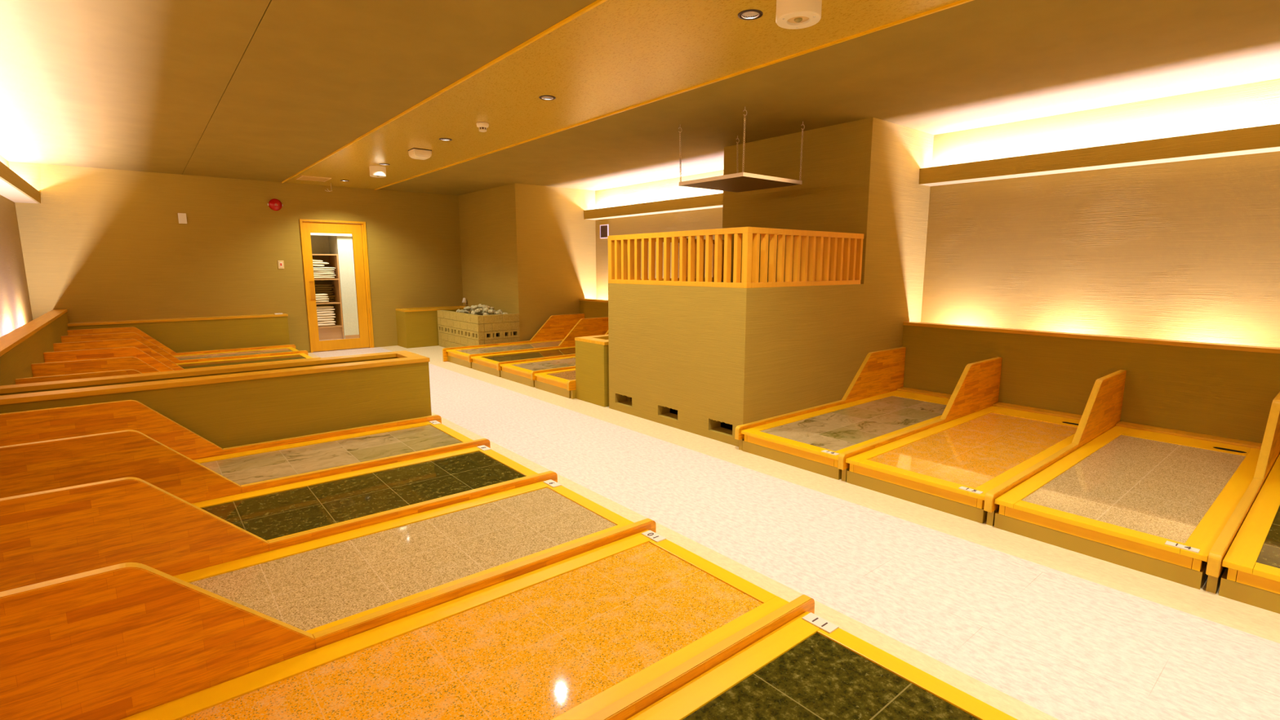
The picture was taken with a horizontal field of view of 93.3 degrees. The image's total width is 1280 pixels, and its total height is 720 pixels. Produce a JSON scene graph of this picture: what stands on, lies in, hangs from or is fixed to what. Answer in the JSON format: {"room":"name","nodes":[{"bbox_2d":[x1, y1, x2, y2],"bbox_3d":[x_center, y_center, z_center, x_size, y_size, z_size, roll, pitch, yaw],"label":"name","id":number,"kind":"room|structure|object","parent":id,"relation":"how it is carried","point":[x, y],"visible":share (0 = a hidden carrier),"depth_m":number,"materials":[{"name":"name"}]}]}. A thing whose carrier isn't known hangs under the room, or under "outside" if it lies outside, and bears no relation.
{"room":"hot stone spa","nodes":[
{"label":"hot stone spa","id":0,"kind":"room"},
{"bbox_2d":[0,155,32,337],"bbox_3d":[-3.348,-0.300,2.269,0.200,2.540,12.993,-7,11,-39],"label":"wall","id":1,"kind":"structure","parent":0,"point":[15,311],"depth_m":6.51,"materials":[{"name":"paint"}]},
{"bbox_2d":[0,161,40,203],"bbox_3d":[-3.185,-1.182,2.268,0.222,0.142,12.993,-7,11,-39],"label":"trough","id":2,"kind":"object","parent":1,"relation":"attached to","point":[13,187],"visible":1,"depth_m":6.15,"materials":[{"name":"paint"}]},
{"bbox_2d":[8,161,463,352],"bbox_3d":[-4.766,-1.424,9.515,7.353,2.540,0.120,-7,11,-39],"label":"wall","id":3,"kind":"structure","parent":0,"point":[99,244],"depth_m":8.38,"materials":[{"name":"paint"}]},
{"bbox_2d":[177,213,186,223],"bbox_3d":[-6.183,-1.913,8.164,0.090,0.137,0.018,-7,11,-39],"label":"wall plate","id":4,"kind":"object","parent":3,"relation":"attached to","point":[182,218],"visible":1,"depth_m":8.16,"materials":[{"name":"white paint"}]},
{"bbox_2d":[267,198,283,210],"bbox_3d":[-5.314,-2.265,8.809,0.196,0.170,0.060,-7,11,-39],"label":"bell","id":5,"kind":"object","parent":3,"relation":"attached to","point":[274,204],"visible":1,"depth_m":8.79,"materials":[{"name":"red metal"}]},
{"bbox_2d":[277,260,284,268],"bbox_3d":[-5.324,-1.415,8.962,0.076,0.123,0.015,-7,11,-39],"label":"wall switch","id":6,"kind":"object","parent":3,"relation":"attached to","point":[281,263],"visible":1,"depth_m":8.96,"materials":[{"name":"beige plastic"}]},
{"bbox_2d":[299,218,373,352],"bbox_3d":[-4.773,-1.165,9.536,0.933,2.021,0.142,-7,11,-39],"label":"door","id":7,"kind":"structure","parent":3,"relation":"in","point":[357,229],"depth_m":9.56,"materials":[{"name":"brown wood"}]},
{"bbox_2d":[310,232,351,236],"bbox_3d":[-5.471,-2.513,10.600,3.400,0.640,2.687,-7,11,-39],"label":"ceiling","id":8,"kind":"structure","parent":0,"point":[311,233],"depth_m":10.73,"materials":[{"name":"white paint"}]},
{"bbox_2d":[310,235,359,338],"bbox_3d":[-5.470,-1.594,10.743,3.600,2.500,2.687,-7,11,-39],"label":"wall","id":9,"kind":"structure","parent":0,"point":[342,246],"depth_m":11.10,"materials":[{"name":"paper"}]},
{"bbox_2d":[345,334,359,338],"bbox_3d":[-4.840,-0.496,11.620,1.540,0.060,0.012,-7,11,-39],"label":"baseboard","id":10,"kind":"structure","parent":9,"relation":"attached to","point":[352,335],"depth_m":11.21,"materials":[{"name":"brown wood"}]},
{"bbox_2d":[313,337,368,352],"bbox_3d":[-5.469,-0.285,10.946,3.400,0.150,2.687,-7,11,-39],"label":"floor","id":11,"kind":"structure","parent":0,"point":[352,338],"depth_m":9.79,"materials":[{"name":"plastic"}]},
{"bbox_2d":[311,253,344,340],"bbox_3d":[-6.115,-1.122,10.845,1.250,1.537,0.580,-7,11,-39],"label":"towel shelf","id":12,"kind":"object","parent":11,"relation":"on","point":[335,331],"visible":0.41,"depth_m":11.08,"materials":[{"name":"brown wood"}]},
{"bbox_2d":[315,300,328,302],"bbox_3d":[-5.844,-1.058,10.896,0.381,0.037,0.224,-7,11,-39],"label":"folded towel","id":13,"kind":"object","parent":12,"relation":"on","point":[316,300],"visible":0.45,"depth_m":10.87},
{"bbox_2d":[315,297,328,300],"bbox_3d":[-5.843,-1.096,10.888,0.391,0.037,0.229,-7,11,-39],"label":"folded towel","id":14,"kind":"object","parent":13,"relation":"on","point":[317,299],"visible":0.47,"depth_m":10.86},
{"bbox_2d":[315,295,328,297],"bbox_3d":[-5.845,-1.134,10.879,0.374,0.037,0.230,-7,11,-39],"label":"folded towel","id":15,"kind":"object","parent":14,"relation":"on","point":[319,296],"visible":0.42,"depth_m":10.86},
{"bbox_2d":[314,276,334,278],"bbox_3d":[-5.782,-1.488,10.881,0.473,0.031,0.225,-7,11,-39],"label":"folded towel","id":16,"kind":"object","parent":12,"relation":"on","point":[314,277],"visible":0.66,"depth_m":10.84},
{"bbox_2d":[313,274,336,276],"bbox_3d":[-5.773,-1.522,10.885,0.495,0.032,0.222,-7,11,-39],"label":"folded towel","id":17,"kind":"object","parent":16,"relation":"on","point":[314,275],"visible":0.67,"depth_m":10.86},
{"bbox_2d":[313,272,334,274],"bbox_3d":[-5.784,-1.552,10.866,0.489,0.031,0.229,-7,11,-39],"label":"folded towel","id":18,"kind":"object","parent":17,"relation":"on","point":[313,273],"visible":0.63,"depth_m":10.82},
{"bbox_2d":[313,271,333,272],"bbox_3d":[-5.780,-1.586,10.869,0.468,0.031,0.223,-7,11,-39],"label":"folded towel","id":19,"kind":"object","parent":18,"relation":"on","point":[313,271],"visible":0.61,"depth_m":10.82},
{"bbox_2d":[313,269,334,271],"bbox_3d":[-5.779,-1.618,10.856,0.487,0.032,0.235,-7,11,-39],"label":"folded towel","id":20,"kind":"object","parent":19,"relation":"on","point":[313,269],"visible":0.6,"depth_m":10.81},
{"bbox_2d":[313,266,335,269],"bbox_3d":[-5.767,-1.652,10.860,0.496,0.031,0.237,-7,11,-39],"label":"folded towel","id":21,"kind":"object","parent":20,"relation":"on","point":[319,267],"visible":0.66,"depth_m":10.82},
{"bbox_3d":[-5.847,-1.693,10.791,0.340,0.043,0.210,-7,11,-39],"label":"folded towel","id":22,"kind":"object","parent":21,"relation":"on","visible":0},
{"bbox_2d":[312,262,328,264],"bbox_3d":[-5.793,-1.740,10.829,0.360,0.044,0.210,-7,11,-39],"label":"folded towel","id":23,"kind":"object","parent":22,"relation":"on","point":[323,263],"visible":0.64,"depth_m":10.79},
{"bbox_2d":[317,323,335,326],"bbox_3d":[-5.799,-0.644,10.989,0.418,0.043,0.236,-7,11,-39],"label":"folded towel","id":24,"kind":"object","parent":12,"relation":"on","point":[319,324],"visible":0.5,"depth_m":10.96,"materials":[{"name":"fabric"}]},
{"bbox_2d":[317,320,335,324],"bbox_3d":[-5.796,-0.690,10.990,0.430,0.043,0.228,-7,11,-39],"label":"folded towel","id":25,"kind":"object","parent":24,"relation":"on","point":[318,322],"visible":0.56,"depth_m":10.95,"materials":[{"name":"fabric"}]},
{"bbox_2d":[317,318,333,320],"bbox_3d":[-5.800,-0.734,10.978,0.400,0.043,0.232,-7,11,-39],"label":"folded towel","id":26,"kind":"object","parent":25,"relation":"on","point":[318,319],"visible":0.57,"depth_m":10.94,"materials":[{"name":"fabric"}]},
{"bbox_2d":[317,315,335,318],"bbox_3d":[-5.796,-0.779,10.975,0.430,0.043,0.231,-7,11,-39],"label":"folded towel","id":27,"kind":"object","parent":26,"relation":"on","point":[318,317],"visible":0.48,"depth_m":10.93,"materials":[{"name":"fabric"}]},
{"bbox_2d":[316,312,335,315],"bbox_3d":[-5.793,-0.823,10.969,0.426,0.043,0.234,-7,11,-39],"label":"folded towel","id":28,"kind":"object","parent":27,"relation":"on","point":[331,313],"visible":0.56,"depth_m":10.92,"materials":[{"name":"fabric"}]},
{"bbox_2d":[316,311,333,313],"bbox_3d":[-5.798,-0.867,10.959,0.409,0.043,0.231,-7,11,-39],"label":"folded towel","id":29,"kind":"object","parent":28,"relation":"on","point":[317,312],"visible":0.6,"depth_m":10.91,"materials":[{"name":"fabric"}]},
{"bbox_2d":[316,307,334,311],"bbox_3d":[-5.798,-0.912,10.952,0.438,0.043,0.232,-7,11,-39],"label":"folded towel","id":30,"kind":"object","parent":29,"relation":"on","point":[330,308],"visible":0.53,"depth_m":10.91,"materials":[{"name":"fabric"}]},
{"bbox_2d":[316,305,333,308],"bbox_3d":[-5.804,-0.956,10.942,0.424,0.043,0.228,-7,11,-39],"label":"folded towel","id":31,"kind":"object","parent":30,"relation":"on","point":[322,306],"visible":0.6,"depth_m":10.91,"materials":[{"name":"fabric"}]},
{"bbox_3d":[-5.917,-1.102,11.175,0.430,0.038,0.234,-7,11,-39],"label":"folded towel","id":32,"kind":"object","parent":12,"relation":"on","visible":0},
{"bbox_3d":[-5.914,-1.142,11.174,0.407,0.038,0.231,-7,11,-39],"label":"folded towel","id":33,"kind":"object","parent":32,"relation":"on","visible":0},
{"bbox_3d":[-5.899,-1.184,11.184,0.421,0.038,0.224,-7,11,-39],"label":"folded towel","id":34,"kind":"object","parent":33,"relation":"on","visible":0},
{"bbox_2d":[315,292,333,294],"bbox_3d":[-5.916,-1.221,11.160,0.410,0.038,0.232,-7,11,-39],"label":"folded towel","id":35,"kind":"object","parent":34,"relation":"on","point":[327,293],"visible":0.38,"depth_m":11.14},
{"bbox_2d":[315,290,333,293],"bbox_3d":[-5.910,-1.261,11.155,0.412,0.038,0.238,-7,11,-39],"label":"folded towel","id":36,"kind":"object","parent":35,"relation":"on","point":[316,291],"visible":0.66,"depth_m":11.08,"materials":[{"name":"fabric"}]},
{"bbox_2d":[315,288,333,290],"bbox_3d":[-5.923,-1.300,11.146,0.417,0.038,0.225,-7,11,-39],"label":"folded towel","id":37,"kind":"object","parent":36,"relation":"on","point":[317,289],"visible":0.65,"depth_m":11.13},
{"bbox_2d":[315,286,333,288],"bbox_3d":[-5.913,-1.339,11.140,0.447,0.038,0.238,-7,11,-39],"label":"folded towel","id":38,"kind":"object","parent":37,"relation":"on","point":[316,287],"visible":0.63,"depth_m":11.09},
{"bbox_2d":[314,284,332,286],"bbox_3d":[-5.910,-1.379,11.138,0.384,0.038,0.235,-7,11,-39],"label":"folded towel","id":39,"kind":"object","parent":38,"relation":"on","point":[315,285],"visible":0.77,"depth_m":11.07,"materials":[{"name":"fabric"}]},
{"bbox_2d":[457,182,596,341],"bbox_3d":[-1.952,-1.565,10.413,1.457,2.540,2.064,-7,11,-39],"label":"wall","id":40,"kind":"structure","parent":0,"point":[528,251],"depth_m":9.60,"materials":[{"name":"paint"}]},
{"bbox_2d":[0,0,1279,195],"bbox_3d":[-0.559,-2.048,4.264,7.353,0.300,13.293,-7,11,-39],"label":"ceiling","id":41,"kind":"structure","parent":0,"point":[255,90],"depth_m":3.97,"materials":[{"name":"paint"}]},
{"bbox_2d":[281,0,607,182],"bbox_3d":[-1.107,-1.838,3.904,0.016,0.024,12.993,-7,11,-39],"label":"trim","id":42,"kind":"structure","parent":41,"relation":"attached to","point":[597,2],"depth_m":3.75,"materials":[{"name":"wood"}]},
{"bbox_2d":[284,0,960,189],"bbox_3d":[-0.606,-1.913,4.312,1.291,0.022,12.993,-7,11,-39],"label":"ceiling panel","id":43,"kind":"object","parent":41,"relation":"attached to","point":[615,55],"visible":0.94,"depth_m":3.78,"materials":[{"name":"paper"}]},
{"bbox_2d":[295,175,331,182],"bbox_3d":[-4.578,-2.541,8.472,0.368,0.008,0.410,-7,11,-39],"label":"grille","id":44,"kind":"object","parent":43,"relation":"attached to","point":[302,177],"visible":1,"depth_m":8.43,"materials":[{"name":"gold metal"}]},
{"bbox_2d":[368,165,386,177],"bbox_3d":[-3.253,-2.335,7.498,0.190,0.119,0.190,-7,11,-39],"label":"cylinder","id":45,"kind":"object","parent":43,"relation":"attached to","point":[375,171],"visible":1,"depth_m":7.42,"materials":[{"name":"beige plastic"}]},
{"bbox_2d":[408,147,431,159],"bbox_3d":[-2.337,-2.184,6.423,0.194,0.088,0.176,-7,11,-39],"label":"ceiling speaker","id":46,"kind":"object","parent":43,"relation":"attached to","point":[415,153],"visible":1,"depth_m":6.37,"materials":[{"name":"beige plastic"}]},
{"bbox_2d":[439,137,452,141],"bbox_3d":[-1.887,-2.179,5.856,0.122,0.086,0.122,-7,11,-39],"label":"recessed light","id":47,"kind":"object","parent":43,"relation":"attached to","point":[440,139],"visible":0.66,"depth_m":5.88,"materials":[{"name":"silver"}]},
{"bbox_2d":[476,121,488,132],"bbox_3d":[-1.357,-2.006,5.210,0.104,0.070,0.104,-7,11,-39],"label":"smoke detector","id":48,"kind":"object","parent":43,"relation":"attached to","point":[482,126],"visible":1,"depth_m":5.18,"materials":[{"name":"beige plastic"}]},
{"bbox_2d":[538,95,555,100],"bbox_3d":[-0.676,-1.955,4.409,0.122,0.086,0.122,-7,11,-39],"label":"recessed light","id":49,"kind":"object","parent":43,"relation":"attached to","point":[542,97],"visible":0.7,"depth_m":4.44,"materials":[{"name":"silver"}]},
{"bbox_2d":[737,9,763,20],"bbox_3d":[0.540,-1.730,2.954,0.122,0.086,0.122,-7,11,-39],"label":"recessed light","id":50,"kind":"object","parent":43,"relation":"attached to","point":[747,15],"visible":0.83,"depth_m":2.99,"materials":[{"name":"silver"}]},
{"bbox_2d":[775,0,822,29],"bbox_3d":[0.721,-1.599,2.744,0.200,0.119,0.200,-7,11,-39],"label":"cylinder","id":51,"kind":"object","parent":43,"relation":"attached to","point":[790,14],"visible":1,"depth_m":2.70,"materials":[{"name":"beige plastic"}]},
{"bbox_2d":[374,0,973,190],"bbox_3d":[-0.104,-1.966,4.723,0.016,0.024,12.993,-7,11,-39],"label":"trim","id":52,"kind":"structure","parent":41,"relation":"attached to","point":[962,2],"depth_m":3.78,"materials":[{"name":"wood"}]},
{"bbox_2d":[678,106,804,192],"bbox_3d":[0.869,-1.787,5.242,0.795,0.528,0.772,-7,11,-39],"label":"canopy","id":53,"kind":"object","parent":41,"relation":"hanging from","point":[742,181],"visible":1,"depth_m":5.15,"materials":[{"name":"brown"}]},
{"bbox_2d":[307,345,1279,719],"bbox_3d":[-0.526,0.690,4.651,7.353,0.150,13.193,-7,11,-39],"label":"floor","id":54,"kind":"structure","parent":0,"point":[1028,628],"depth_m":2.62,"materials":[{"name":"plastic"}]},
{"bbox_2d":[0,309,68,386],"bbox_3d":[-3.075,0.529,2.625,0.133,0.793,12.993,-7,11,-39],"label":"wall","id":55,"kind":"structure","parent":54,"relation":"on","point":[24,346],"depth_m":4.88,"materials":[{"name":"paint"}]},
{"bbox_2d":[14,368,141,384],"bbox_3d":[-3.362,0.286,4.963,2.429,0.555,0.038,-7,11,-39],"label":"divider","id":56,"kind":"object","parent":54,"relation":"on","point":[111,373],"visible":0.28,"depth_m":4.34,"materials":[{"name":"orange paint"}]},
{"bbox_2d":[31,356,159,377],"bbox_3d":[-3.898,0.187,5.605,2.429,0.555,0.038,-7,11,-39],"label":"divider","id":57,"kind":"object","parent":54,"relation":"on","point":[57,368],"visible":0.27,"depth_m":5.01,"materials":[{"name":"orange paint"}]},
{"bbox_2d":[43,346,173,371],"bbox_3d":[-4.435,0.088,6.246,2.429,0.555,0.038,-7,11,-39],"label":"divider","id":58,"kind":"object","parent":54,"relation":"on","point":[97,353],"visible":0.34,"depth_m":5.69,"materials":[{"name":"orange paint"}]},
{"bbox_2d":[67,313,289,352],"bbox_3d":[-6.188,-0.264,8.307,2.388,0.621,0.184,-7,11,-39],"label":"wall","id":59,"kind":"structure","parent":54,"relation":"on","point":[183,335],"depth_m":8.38,"materials":[{"name":"paint"}]},
{"bbox_2d":[66,326,295,355],"bbox_3d":[-6.043,-0.210,8.171,2.429,0.555,0.038,-7,11,-39],"label":"divider","id":60,"kind":"object","parent":54,"relation":"on","point":[131,329],"visible":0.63,"depth_m":7.86,"materials":[{"name":"orange paint"}]},
{"bbox_2d":[61,332,308,363],"bbox_3d":[-5.507,-0.111,7.529,2.429,0.555,0.038,-7,11,-39],"label":"divider","id":61,"kind":"object","parent":54,"relation":"on","point":[80,338],"visible":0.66,"depth_m":7.19,"materials":[{"name":"orange paint"}]},
{"bbox_2d":[53,338,319,370],"bbox_3d":[-4.971,-0.011,6.888,2.429,0.555,0.038,-7,11,-39],"label":"divider","id":62,"kind":"object","parent":54,"relation":"on","point":[82,345],"visible":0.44,"depth_m":6.40,"materials":[{"name":"orange paint"}]},
{"bbox_2d":[0,350,431,448],"bbox_3d":[-2.721,0.376,4.167,2.398,0.621,0.543,-7,11,-39],"label":"wall","id":63,"kind":"structure","parent":54,"relation":"on","point":[227,406],"depth_m":4.05,"materials":[{"name":"paint"}]},
{"bbox_2d":[0,400,441,459],"bbox_3d":[-2.489,0.448,3.919,2.429,0.555,0.038,-7,11,-39],"label":"divider","id":64,"kind":"object","parent":54,"relation":"on","point":[57,423],"visible":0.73,"depth_m":3.47,"materials":[{"name":"orange paint"}]},
{"bbox_2d":[173,346,298,359],"bbox_3d":[-5.793,0.043,7.867,2.370,0.148,0.798,-7,11,-39],"label":"bed","id":65,"kind":"object","parent":54,"relation":"on","point":[187,357],"visible":0.24,"depth_m":8.24,"materials":[{"name":"wood"}]},
{"bbox_2d":[175,353,312,368],"bbox_3d":[-5.257,0.142,7.225,2.370,0.148,0.798,-7,11,-39],"label":"bed","id":66,"kind":"object","parent":54,"relation":"on","point":[296,356],"visible":0.26,"depth_m":7.60,"materials":[{"name":"wood"}]},
{"bbox_2d":[0,429,490,503],"bbox_3d":[-1.951,0.548,3.275,2.429,0.555,0.038,-7,11,-39],"label":"divider","id":67,"kind":"object","parent":54,"relation":"on","point":[28,468],"visible":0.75,"depth_m":2.84,"materials":[{"name":"orange paint"}]},
{"bbox_2d":[0,471,557,591],"bbox_3d":[-1.412,0.647,2.631,2.429,0.555,0.038,-7,11,-39],"label":"divider","id":68,"kind":"object","parent":54,"relation":"on","point":[45,535],"visible":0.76,"depth_m":2.21,"materials":[{"name":"orange paint"}]},
{"bbox_2d":[0,518,656,719],"bbox_3d":[-0.874,0.747,1.988,2.429,0.555,0.038,-7,11,-39],"label":"divider","id":69,"kind":"object","parent":54,"relation":"on","point":[118,642],"visible":0.74,"depth_m":1.59,"materials":[{"name":"orange paint"}]},
{"bbox_2d":[192,420,473,485],"bbox_3d":[-2.238,0.699,3.613,2.370,0.153,0.801,-7,11,-39],"label":"bed","id":70,"kind":"object","parent":54,"relation":"on","point":[243,468],"visible":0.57,"depth_m":3.88,"materials":[{"name":"stone"}]},
{"bbox_2d":[192,444,537,541],"bbox_3d":[-1.699,0.798,2.969,2.370,0.153,0.801,-7,11,-39],"label":"bed","id":71,"kind":"object","parent":54,"relation":"on","point":[284,510],"visible":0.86,"depth_m":3.19,"materials":[{"name":"stone"}]},
{"bbox_2d":[173,479,634,634],"bbox_3d":[-1.161,0.898,2.325,2.370,0.153,0.801,-7,11,-39],"label":"bed","id":72,"kind":"object","parent":54,"relation":"on","point":[313,586],"visible":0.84,"depth_m":2.47,"materials":[{"name":"beige stone"}]},
{"bbox_2d":[395,306,470,348],"bbox_3d":[-3.479,-0.582,10.336,1.187,0.621,0.467,-7,11,-39],"label":"wall","id":73,"kind":"structure","parent":54,"relation":"on","point":[416,327],"depth_m":9.97,"materials":[{"name":"paint"}]},
{"bbox_2d":[120,529,789,719],"bbox_3d":[-0.623,0.998,1.682,2.370,0.153,0.801,-7,11,-39],"label":"bed","id":74,"kind":"object","parent":54,"relation":"on","point":[570,638],"visible":0.85,"depth_m":1.88,"materials":[{"name":"orange stone"}]},
{"bbox_2d":[436,310,519,347],"bbox_3d":[-2.608,-0.471,9.688,0.676,0.601,1.565,-7,11,-39],"label":"stove","id":75,"kind":"object","parent":54,"relation":"on","point":[455,329],"visible":0.89,"depth_m":9.19,"materials":[{"name":"brown"}]},
{"bbox_2d":[475,307,483,313],"bbox_3d":[-2.481,-0.760,9.302,0.121,0.080,0.092,7,11,38],"label":"rock","id":76,"kind":"object","parent":75,"relation":"on","point":[477,310],"visible":1,"depth_m":9.27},
{"bbox_2d":[488,309,493,314],"bbox_3d":[-2.265,-0.737,9.208,0.089,0.078,0.086,2,9,12],"label":"rock","id":77,"kind":"object","parent":75,"relation":"on","point":[490,311],"visible":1,"depth_m":9.18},
{"bbox_2d":[445,339,563,368],"bbox_3d":[-1.560,-0.136,8.901,2.350,0.179,0.776,-7,11,-39],"label":"bed","id":78,"kind":"object","parent":54,"relation":"on","point":[458,356],"visible":0.38,"depth_m":8.50,"materials":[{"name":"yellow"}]},
{"bbox_2d":[442,313,584,361],"bbox_3d":[-1.835,-0.369,9.173,2.388,0.555,0.038,-7,11,-39],"label":"divider","id":79,"kind":"object","parent":54,"relation":"on","point":[557,326],"visible":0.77,"depth_m":9.51,"materials":[{"name":"orange paint"}]},
{"bbox_2d":[471,346,575,377],"bbox_3d":[-1.039,-0.040,8.277,2.350,0.179,0.773,-7,11,-39],"label":"bed","id":80,"kind":"object","parent":54,"relation":"on","point":[487,364],"visible":0.41,"depth_m":7.81,"materials":[{"name":"brown"}]},
{"bbox_2d":[499,355,575,387],"bbox_3d":[-0.520,0.056,7.657,2.350,0.179,0.769,-7,11,-39],"label":"bed","id":81,"kind":"object","parent":54,"relation":"on","point":[518,372],"visible":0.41,"depth_m":7.11,"materials":[{"name":"brown"}]},
{"bbox_2d":[467,316,608,368],"bbox_3d":[-1.306,-0.273,8.554,2.370,0.555,0.038,-7,11,-39],"label":"divider","id":82,"kind":"object","parent":54,"relation":"on","point":[595,326],"visible":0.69,"depth_m":8.86,"materials":[{"name":"orange paint"}]},
{"bbox_2d":[497,330,608,377],"bbox_3d":[-0.786,-0.176,7.932,2.370,0.555,0.038,-7,11,-39],"label":"divider","id":83,"kind":"object","parent":54,"relation":"on","point":[499,368],"visible":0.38,"depth_m":7.46,"materials":[{"name":"orange paint"}]},
{"bbox_2d":[530,365,575,387],"bbox_3d":[-0.268,-0.081,7.312,2.370,0.555,0.038,-7,11,-39],"label":"divider","id":84,"kind":"object","parent":54,"relation":"on","point":[533,377],"visible":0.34,"depth_m":6.67,"materials":[{"name":"orange paint"}]},
{"bbox_2d":[533,368,575,398],"bbox_3d":[-0.031,0.147,7.072,2.350,0.179,0.678,-7,11,-39],"label":"bed","id":85,"kind":"object","parent":54,"relation":"on","point":[554,382],"visible":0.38,"depth_m":6.41,"materials":[{"name":"brown"}]},
{"bbox_2d":[566,379,576,399],"bbox_3d":[0.192,0.004,6.762,2.370,0.555,0.038,-7,11,-39],"label":"divider","id":86,"kind":"object","parent":54,"relation":"on","point":[571,384],"visible":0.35,"depth_m":6.06,"materials":[{"name":"orange paint"}]},
{"bbox_2d":[574,334,608,407],"bbox_3d":[0.107,0.035,6.350,1.550,0.621,0.499,-7,11,-39],"label":"wall","id":87,"kind":"structure","parent":54,"relation":"on","point":[592,353],"depth_m":5.83,"materials":[{"name":"paint"}]},
{"bbox_2d":[578,298,608,318],"bbox_3d":[0.266,-0.397,8.574,0.120,0.793,3.839,-7,11,-39],"label":"wall","id":88,"kind":"structure","parent":54,"relation":"on","point":[591,308],"depth_m":9.66,"materials":[{"name":"paint"}]},
{"bbox_2d":[583,594,814,719],"bbox_3d":[-0.336,0.847,1.344,2.429,0.555,0.038,-7,11,-39],"label":"divider","id":89,"kind":"object","parent":54,"relation":"on","point":[640,699],"visible":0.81,"depth_m":1.77,"materials":[{"name":"orange paint"}]},
{"bbox_2d":[608,280,863,446],"bbox_3d":[0.823,-0.102,5.454,1.536,1.166,1.636,-7,11,-39],"label":"enclosure","id":90,"kind":"object","parent":54,"relation":"on","point":[708,362],"visible":0.94,"depth_m":4.80,"materials":[{"name":"brown"}]},
{"bbox_2d":[607,226,863,288],"bbox_3d":[0.807,-0.885,5.319,1.497,0.424,1.636,-7,11,-39],"label":"wooden railing","id":91,"kind":"object","parent":90,"relation":"on","point":[837,257],"visible":1,"depth_m":4.73,"materials":[{"name":"brown wood"}]},
{"bbox_2d":[734,346,906,450],"bbox_3d":[1.609,0.267,5.067,2.370,0.555,0.038,-7,11,-39],"label":"divider","id":92,"kind":"object","parent":54,"relation":"on","point":[882,371],"visible":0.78,"depth_m":5.40,"materials":[{"name":"orange paint"}]},
{"bbox_2d":[626,611,1017,719],"bbox_3d":[-0.085,1.097,1.038,2.370,0.153,0.801,-7,11,-39],"label":"bed","id":93,"kind":"object","parent":54,"relation":"on","point":[808,668],"visible":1,"depth_m":1.70,"materials":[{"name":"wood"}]},
{"bbox_2d":[741,386,951,479],"bbox_3d":[1.883,0.506,4.783,2.350,0.169,0.795,-7,11,-39],"label":"bed","id":94,"kind":"object","parent":54,"relation":"on","point":[813,442],"visible":0.81,"depth_m":4.42,"materials":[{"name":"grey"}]},
{"bbox_2d":[837,356,1002,481],"bbox_3d":[2.143,0.366,4.428,2.370,0.555,0.038,-7,11,-39],"label":"divider","id":95,"kind":"object","parent":54,"relation":"on","point":[977,388],"visible":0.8,"depth_m":4.74,"materials":[{"name":"orange paint"}]},
{"bbox_2d":[845,401,1082,523],"bbox_3d":[2.418,0.605,4.143,2.350,0.169,0.797,-7,11,-39],"label":"bed","id":96,"kind":"object","parent":54,"relation":"on","point":[950,467],"visible":0.78,"depth_m":3.75,"materials":[{"name":"brown"}]},
{"bbox_2d":[983,369,1126,526],"bbox_3d":[2.679,0.465,3.787,2.370,0.555,0.038,-7,11,-39],"label":"divider","id":97,"kind":"object","parent":54,"relation":"on","point":[1102,411],"visible":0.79,"depth_m":4.04,"materials":[{"name":"orange paint"}]},
{"bbox_2d":[902,321,1279,443],"bbox_3d":[4.277,0.345,3.777,0.120,0.793,5.425,-7,11,-39],"label":"wall","id":98,"kind":"structure","parent":54,"relation":"on","point":[1224,390],"depth_m":4.49,"materials":[{"name":"paint"}]},
{"bbox_2d":[994,421,1262,589],"bbox_3d":[2.954,0.704,3.502,2.350,0.169,0.796,-7,11,-39],"label":"bed","id":99,"kind":"object","parent":54,"relation":"on","point":[1156,501],"visible":0.96,"depth_m":3.06,"materials":[{"name":"brown"}]},
{"bbox_2d":[1205,391,1279,593],"bbox_3d":[3.214,0.564,3.147,2.370,0.555,0.038,-7,11,-39],"label":"divider","id":100,"kind":"object","parent":54,"relation":"on","point":[1269,452],"visible":0.9,"depth_m":3.01,"materials":[{"name":"orange paint"}]},
{"bbox_2d":[1218,453,1279,613],"bbox_3d":[3.489,0.803,2.862,2.350,0.169,0.796,-7,11,-39],"label":"bed","id":101,"kind":"object","parent":54,"relation":"on","point":[1251,574],"visible":1,"depth_m":2.46,"materials":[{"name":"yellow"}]},
{"bbox_2d":[722,117,933,368],"bbox_3d":[1.823,-0.911,6.184,1.086,2.540,1.665,-7,11,-39],"label":"wall","id":102,"kind":"structure","parent":0,"point":[859,176],"depth_m":5.49,"materials":[{"name":"paint"}]},
{"bbox_2d":[595,78,1279,347],"bbox_3d":[2.167,-1.003,6.771,0.200,2.540,12.993,-7,11,-39],"label":"wall","id":103,"kind":"structure","parent":0,"point":[1189,250],"depth_m":4.76,"materials":[{"name":"paint"}]},
{"bbox_2d":[600,224,608,238],"bbox_3d":[-0.581,-2.085,9.798,0.014,0.217,0.220,-7,11,-39],"label":"air vent","id":104,"kind":"object","parent":103,"relation":"in","point":[604,230],"visible":0.96,"depth_m":9.80,"materials":[{"name":"white paint"}]},
{"bbox_2d":[583,193,723,220],"bbox_3d":[0.401,-2.140,8.417,0.228,0.142,3.839,-7,11,-39],"label":"trough","id":105,"kind":"object","parent":103,"relation":"attached to","point":[712,201],"visible":0.64,"depth_m":8.45,"materials":[{"name":"paint"}]},
{"bbox_2d":[919,123,1279,186],"bbox_3d":[4.412,-1.397,3.619,0.228,0.142,5.425,-7,11,-39],"label":"light valance","id":106,"kind":"object","parent":103,"relation":"attached to","point":[1261,139],"visible":1,"depth_m":4.51,"materials":[{"name":"paint"}]},
{"bbox_3d":[-2.346,-0.686,9.194,0.080,0.065,0.104,13,10,-4],"label":"rock","id":107,"kind":"object","parent":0,"visible":0},
{"bbox_2d":[483,307,488,312],"bbox_3d":[-2.358,-0.763,9.246,0.094,0.073,0.071,0,9,1],"label":"rock","id":108,"kind":"object","parent":107,"relation":"on","point":[486,309],"visible":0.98,"depth_m":9.22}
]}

